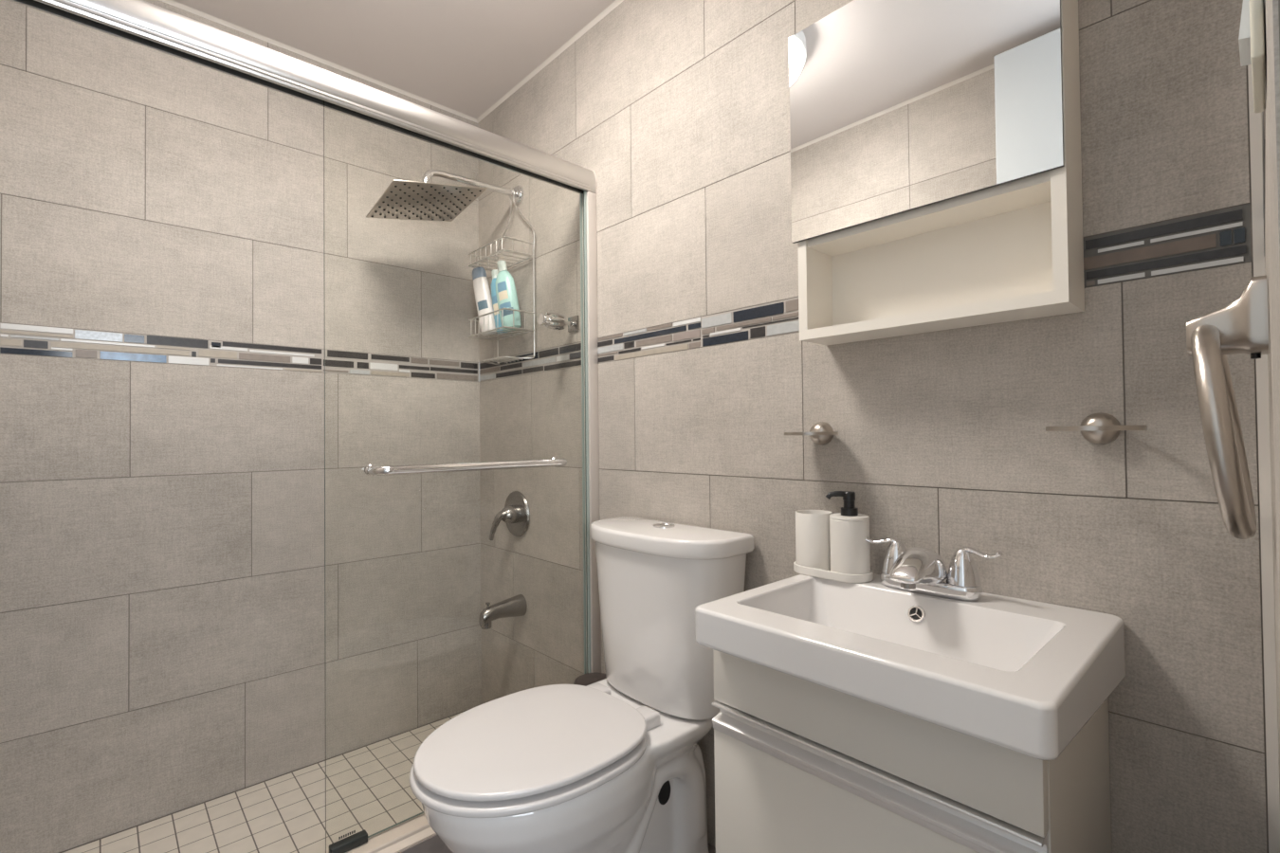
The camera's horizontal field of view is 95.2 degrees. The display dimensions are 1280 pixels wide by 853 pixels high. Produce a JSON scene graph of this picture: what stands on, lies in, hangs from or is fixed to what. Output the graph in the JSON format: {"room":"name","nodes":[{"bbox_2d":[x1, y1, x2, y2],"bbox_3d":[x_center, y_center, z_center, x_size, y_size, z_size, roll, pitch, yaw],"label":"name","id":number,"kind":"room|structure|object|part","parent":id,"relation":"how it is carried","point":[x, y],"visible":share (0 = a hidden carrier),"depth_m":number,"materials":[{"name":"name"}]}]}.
{"room":"bathroom","nodes":[
{"label":"bathroom","id":0,"kind":"room"},
{"bbox_2d":[0,0,481,852],"bbox_3d":[-1.104,-0.060,1.776,1.310,2.200,0.060,0,-1,-43],"label":"wall","id":1,"kind":"structure","parent":0,"point":[162,652],"depth_m":1.64,"materials":[{"name":"tile"}]},
{"bbox_2d":[0,322,479,382],"bbox_3d":[-1.092,-0.206,1.763,1.310,0.073,0.020,0,-1,-43],"label":"trim","id":2,"kind":"structure","parent":1,"relation":"attached to","point":[14,338],"depth_m":1.64,"materials":[{"name":"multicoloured tile"}]},
{"bbox_2d":[59,710,467,852],"bbox_3d":[-0.854,1.058,1.502,1.430,0.050,0.760,0,-1,-43],"label":"floor","id":3,"kind":"structure","parent":0,"point":[368,787],"depth_m":1.57,"materials":[{"name":"tile"}]},
{"bbox_2d":[172,0,615,118],"bbox_3d":[-0.064,-1.219,0.655,1.430,0.060,3.160,0,-1,-43],"label":"ceiling","id":4,"kind":"structure","parent":0,"point":[462,56],"depth_m":1.74,"materials":[{"name":"paint"}]},
{"bbox_2d":[398,834,452,852],"bbox_3d":[-0.597,0.977,1.224,1.310,0.138,0.091,0,-1,-43],"label":"floor","id":5,"kind":"structure","parent":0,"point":[433,844],"depth_m":1.29,"materials":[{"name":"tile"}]},
{"bbox_2d":[707,842,715,852],"bbox_3d":[0.238,0.991,0.321,1.430,0.065,2.658,0,-1,-43],"label":"floor","id":6,"kind":"structure","parent":0,"point":[711,850],"depth_m":1.35,"materials":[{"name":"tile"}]},
{"bbox_2d":[409,516,754,852],"bbox_3d":[-0.128,0.602,1.189,0.652,0.745,0.424,0,-1,-43],"label":"toilet","id":7,"kind":"object","parent":6,"relation":"on","point":[613,764],"visible":1,"depth_m":1.19,"materials":[{"name":"white ceramic"}]},
{"bbox_3d":[-0.213,0.616,1.121,0.433,0.015,0.370,0,-1,-43],"label":"seat","id":8,"kind":"part","parent":7,"relation":"part of","materials":[{"name":"white plastic"}]},
{"bbox_3d":[-0.209,0.593,1.125,0.433,0.016,0.357,0,-1,-43],"label":"seat lid","id":9,"kind":"part","parent":7,"relation":"part of","materials":[{"name":"white plastic"}]},
{"bbox_3d":[-0.131,0.798,1.192,0.620,0.353,0.353,0,-1,-43],"label":"bowl","id":10,"kind":"part","parent":7,"relation":"part of","materials":[{"name":"white ceramic"}]},
{"bbox_3d":[0.041,0.445,1.349,0.166,0.347,0.398,0,-1,-43],"label":"tank","id":11,"kind":"part","parent":7,"relation":"part of","materials":[{"name":"white ceramic"}]},
{"bbox_3d":[0.039,0.255,1.352,0.187,0.040,0.424,0,-1,-43],"label":"tank lid","id":12,"kind":"part","parent":7,"relation":"part of","materials":[{"name":"white ceramic"}]},
{"bbox_2d":[573,673,605,686],"bbox_3d":[-0.118,0.818,1.524,0.109,0.324,0.109,0,-1,-43],"label":"waste bin","id":13,"kind":"object","parent":6,"relation":"on","point":[585,680],"visible":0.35,"depth_m":1.52,"materials":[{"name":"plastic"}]},
{"bbox_2d":[712,649,1111,852],"bbox_3d":[0.389,0.643,0.867,0.345,0.642,0.439,0,-1,-43],"label":"vanity cabinet","id":14,"kind":"object","parent":6,"relation":"on","point":[801,766],"visible":0.71,"depth_m":0.74,"materials":[{"name":"white wood"}]},
{"bbox_3d":[0.274,0.687,0.760,0.020,0.436,0.436,0,-1,-43],"label":"drawer","id":15,"kind":"part","parent":14,"relation":"part of","materials":[{"name":"white wood"}]},
{"bbox_3d":[0.269,0.448,0.762,0.024,0.040,0.436,0,-1,-43],"label":"drawer pull","id":16,"kind":"part","parent":14,"relation":"part of","materials":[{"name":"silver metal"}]},
{"bbox_2d":[694,573,1125,760],"bbox_3d":[0.377,0.315,0.847,0.392,0.095,0.457,0,-1,-43],"label":"sink","id":17,"kind":"object","parent":14,"relation":"in","point":[1021,676],"visible":0.94,"depth_m":0.75,"materials":[{"name":"white ceramic"}]},
{"bbox_2d":[793,561,873,583],"bbox_3d":[0.351,0.264,1.069,0.075,0.015,0.146,0,-1,-43],"label":"soap tray","id":18,"kind":"object","parent":17,"relation":"on","point":[806,571],"visible":0.63,"depth_m":1.03,"materials":[{"name":"white ceramic"}]},
{"bbox_2d":[795,510,832,570],"bbox_3d":[0.326,0.213,1.096,0.067,0.106,0.067,0,-1,-43],"label":"tumbler","id":19,"kind":"object","parent":18,"relation":"on","point":[813,545],"visible":0.92,"depth_m":1.07,"materials":[{"name":"white ceramic"}]},
{"bbox_2d":[825,491,870,574],"bbox_3d":[0.374,0.190,1.044,0.067,0.149,0.068,0,-1,-43],"label":"soap dispenser","id":20,"kind":"object","parent":18,"relation":"on","point":[849,529],"visible":0.98,"depth_m":1.02,"materials":[{"name":"white ceramic"}]},
{"bbox_2d":[829,512,870,574],"bbox_3d":[0.374,0.212,1.044,0.067,0.106,0.067,0,-1,-43],"label":"bottle","id":21,"kind":"object","parent":20,"relation":"attached to","point":[849,532],"depth_m":1.02,"materials":[{"name":"white ceramic"}]},
{"bbox_2d":[865,537,1002,601],"bbox_3d":[0.464,0.228,0.946,0.158,0.081,0.158,-1,-1,2],"label":"faucet","id":22,"kind":"object","parent":17,"relation":"on","point":[921,570],"visible":1,"depth_m":0.90,"materials":[{"name":"silver metal"}]},
{"bbox_3d":[0.414,0.196,1.006,0.064,0.014,0.015,-1,-1,38],"label":"handle lever","id":23,"kind":"part","parent":22,"relation":"part of","materials":[{"name":"silver metal"}]},
{"bbox_3d":[0.436,0.220,0.920,0.113,0.056,0.068,0,-1,-43],"label":"spout","id":24,"kind":"part","parent":22,"relation":"part of","materials":[{"name":"silver metal"}]},
{"bbox_3d":[0.519,0.193,0.893,0.015,0.014,0.064,0,-1,-34],"label":"handle lever","id":25,"kind":"part","parent":22,"relation":"part of","materials":[{"name":"silver metal"}]},
{"bbox_2d":[477,0,1266,852],"bbox_3d":[0.101,-0.078,1.482,0.060,2.200,2.008,0,-1,-43],"label":"wall","id":26,"kind":"structure","parent":0,"point":[679,110],"depth_m":1.06,"materials":[{"name":"tile"}]},
{"bbox_2d":[9,0,601,852],"bbox_3d":[-0.601,0.081,1.234,1.306,1.653,0.070,0,-1,-43],"label":"shower door frame","id":27,"kind":"object","parent":26,"relation":"attached to","point":[140,22],"visible":0.78,"depth_m":1.29,"materials":[{"name":"silver metal"}]},
{"bbox_3d":[-0.619,-0.709,1.254,1.303,0.070,0.040,0,-1,-43],"label":"header rail","id":28,"kind":"part","parent":27,"relation":"part of","materials":[{"name":"silver metal"}]},
{"bbox_2d":[159,0,623,123],"bbox_3d":[-0.409,-1.175,1.029,1.310,0.009,2.020,0,-1,-43],"label":"trim","id":29,"kind":"structure","parent":26,"relation":"attached to","point":[615,3],"depth_m":1.83,"materials":[{"name":"white paint"}]},
{"bbox_2d":[365,169,524,221],"bbox_3d":[-0.583,-0.731,1.835,0.467,0.179,0.285,0,-1,-43],"label":"shower","id":30,"kind":"object","parent":26,"relation":"attached to","point":[424,200],"visible":0.98,"depth_m":1.78,"materials":[{"name":"silver metal"}]},
{"bbox_3d":[-0.650,-0.678,1.773,0.285,0.073,0.285,0,-1,-43],"label":"head plate","id":31,"kind":"part","parent":30,"relation":"part of","materials":[{"name":"silver metal"}]},
{"bbox_3d":[-0.540,-0.747,1.876,0.321,0.107,0.021,0,-1,-43],"label":"shower arm","id":32,"kind":"part","parent":30,"relation":"part of","materials":[{"name":"silver metal"}]},
{"bbox_2d":[468,187,534,365],"bbox_3d":[-0.466,-0.512,1.952,0.115,0.588,0.251,0,-1,-43],"label":"shower caddy","id":33,"kind":"object","parent":30,"relation":"hanging from","point":[501,359],"visible":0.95,"depth_m":1.92,"materials":[{"name":"silver metal"}]},
{"bbox_2d":[471,266,496,336],"bbox_3d":[-0.532,-0.427,1.994,0.099,0.239,0.037,-1,-1,29],"label":"shampoo bottle","id":34,"kind":"object","parent":33,"relation":"in","point":[483,297],"visible":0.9,"depth_m":1.98,"materials":[{"name":"white plastic"}]},
{"bbox_2d":[490,269,507,333],"bbox_3d":[-0.464,-0.418,1.952,0.082,0.218,0.036,-1,-1,30],"label":"shampoo bottle","id":35,"kind":"object","parent":33,"relation":"in","point":[494,272],"visible":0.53,"depth_m":1.95,"materials":[{"name":"blue plastic"}]},
{"bbox_2d":[468,236,533,271],"bbox_3d":[-0.466,-0.573,1.952,0.114,0.045,0.240,0,-1,-43],"label":"basket","id":36,"kind":"object","parent":33,"relation":"on","point":[502,249],"depth_m":1.91,"materials":[{"name":"silver metal"}]},
{"bbox_2d":[468,308,534,340],"bbox_3d":[-0.464,-0.338,1.949,0.114,0.062,0.240,0,-1,-43],"label":"basket","id":37,"kind":"object","parent":33,"relation":"on","point":[474,319],"depth_m":1.92,"materials":[{"name":"silver metal"}]},
{"bbox_2d":[495,260,521,331],"bbox_3d":[-0.429,-0.426,1.902,0.096,0.233,0.047,-1,-1,29],"label":"shampoo bottle","id":38,"kind":"object","parent":33,"relation":"in","point":[505,287],"visible":0.91,"depth_m":1.89,"materials":[{"name":"teal plastic"}]},
{"bbox_2d":[483,354,534,365],"bbox_3d":[-0.454,-0.225,1.955,0.093,0.013,0.238,0,-1,-43],"label":"soap tray","id":39,"kind":"object","parent":33,"relation":"on","point":[501,359],"depth_m":1.93,"materials":[{"name":"silver metal"}]},
{"bbox_2d":[323,100,588,852],"bbox_3d":[-0.384,0.099,1.418,0.678,1.570,0.080,0,-1,-43],"label":"sliding glass panel","id":40,"kind":"object","parent":26,"relation":"attached to","point":[354,841],"visible":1,"depth_m":1.28,"materials":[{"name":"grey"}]},
{"bbox_2d":[478,594,527,629],"bbox_3d":[-0.456,0.608,1.925,0.150,0.082,0.066,0,-1,-43],"label":"tub spout","id":41,"kind":"object","parent":26,"relation":"attached to","point":[516,606],"visible":1,"depth_m":1.91,"materials":[{"name":"silver metal"}]},
{"bbox_2d":[489,491,530,540],"bbox_3d":[-0.451,0.300,1.964,0.093,0.161,0.156,0,-1,-43],"label":"shower valve","id":42,"kind":"object","parent":26,"relation":"attached to","point":[516,513],"visible":1,"depth_m":1.96,"materials":[{"name":"silver metal"}]},
{"bbox_3d":[-0.473,0.329,1.958,0.065,0.103,0.039,0,-1,-13],"label":"lever","id":43,"kind":"part","parent":42,"relation":"part of","materials":[{"name":"silver metal"}]},
{"bbox_2d":[537,312,579,332],"bbox_3d":[-0.242,-0.308,1.720,0.121,0.050,0.050,0,-1,-43],"label":"valve","id":44,"kind":"object","parent":26,"relation":"attached to","point":[551,320],"visible":1,"depth_m":1.70,"materials":[{"name":"silver metal"}]},
{"bbox_3d":[-0.257,-0.308,1.707,0.081,0.050,0.050,0,-1,-43],"label":"ribbed knob","id":45,"kind":"part","parent":44,"relation":"part of","materials":[{"name":"silver metal"}]},
{"bbox_3d":[-0.200,-0.309,1.759,0.007,0.045,0.048,0,-1,-43],"label":"wall plate","id":46,"kind":"part","parent":44,"relation":"part of","materials":[{"name":"silver metal"}]},
{"bbox_2d":[479,296,799,382],"bbox_3d":[0.026,-0.222,1.534,0.020,0.073,1.835,0,-1,-43],"label":"trim","id":47,"kind":"structure","parent":26,"relation":"attached to","point":[778,318],"depth_m":1.46,"materials":[{"name":"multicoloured tile"}]},
{"bbox_2d":[784,421,838,444],"bbox_3d":[0.327,0.013,1.119,0.100,0.045,0.100,0,-1,-43],"label":"soap holder","id":48,"kind":"object","parent":26,"relation":"attached to","point":[822,432],"visible":1,"depth_m":1.13,"materials":[{"name":"silver metal"}]},
{"bbox_3d":[0.327,0.013,1.119,0.100,0.006,0.100,0,-1,-43],"label":"soap dish plate","id":49,"kind":"part","parent":48,"relation":"part of","materials":[{"name":"silver metal"}]},
{"bbox_2d":[788,0,1084,346],"bbox_3d":[0.462,-0.447,0.970,0.105,0.568,0.418,0,-1,-43],"label":"upper cabinet","id":50,"kind":"object","parent":26,"relation":"attached to","point":[936,154],"visible":1,"depth_m":0.93,"materials":[{"name":"white laminate"}]},
{"bbox_3d":[0.424,-0.537,0.938,0.006,0.385,0.416,0,-1,-43],"label":"mirror door","id":51,"kind":"part","parent":50,"relation":"part of","materials":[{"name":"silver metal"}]},
{"bbox_3d":[0.500,-0.446,1.000,0.006,0.532,0.375,0,-1,-43],"label":"panel","id":52,"kind":"part","parent":50,"relation":"part of","materials":[{"name":"white laminate"}]},
{"bbox_2d":[1045,412,1147,444],"bbox_3d":[0.618,0.003,0.794,0.114,0.045,0.108,0,-1,-43],"label":"holder","id":53,"kind":"object","parent":26,"relation":"attached to","point":[1100,428],"visible":1,"depth_m":0.81,"materials":[{"name":"silver metal"}]},
{"bbox_2d":[1083,203,1251,287],"bbox_3d":[0.708,-0.240,0.797,0.020,0.073,0.173,0,-1,-43],"label":"trim","id":54,"kind":"structure","parent":26,"relation":"attached to","point":[1221,237],"depth_m":0.78,"materials":[{"name":"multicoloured tile"}]},
{"bbox_2d":[1261,0,1279,799],"bbox_3d":[0.504,-0.098,0.427,0.780,2.200,0.065,0,-1,-43],"label":"door frame","id":55,"kind":"structure","parent":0,"point":[1272,7],"depth_m":0.29,"materials":[{"name":"white wood"}]},
{"bbox_2d":[1186,274,1269,539],"bbox_3d":[0.497,-0.014,0.493,0.177,0.214,0.048,0,-1,-43],"label":"door handle","id":56,"kind":"object","parent":55,"relation":"attached to","point":[1241,326],"visible":1,"depth_m":0.46,"materials":[{"name":"silver metal"}]},
{"bbox_2d":[1238,0,1265,112],"bbox_3d":[0.335,-0.244,0.321,0.077,0.118,0.009,0,-1,-43],"label":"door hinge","id":57,"kind":"object","parent":55,"relation":"attached to","point":[1251,38],"visible":1,"depth_m":0.31,"materials":[{"name":"beige"}]},
{"bbox_3d":[0.337,-0.244,0.320,0.077,0.118,0.005,0,-1,-43],"label":"wall plate","id":58,"kind":"part","parent":57,"relation":"part of","materials":[{"name":"beige"}]},
{"bbox_2d":[1245,64,1279,852],"bbox_3d":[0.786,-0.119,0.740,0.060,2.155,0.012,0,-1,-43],"label":"door","id":59,"kind":"structure","parent":55,"relation":"attached to","point":[1254,132],"depth_m":0.72,"materials":[{"name":"white painted wood"}]},
{"bbox_2d":[1261,0,1265,253],"bbox_3d":[0.489,-0.243,0.445,0.780,0.073,0.020,0,-1,-43],"label":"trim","id":60,"kind":"structure","parent":55,"relation":"attached to","point":[1263,112],"depth_m":0.45,"materials":[{"name":"grey wood"}]}
]}

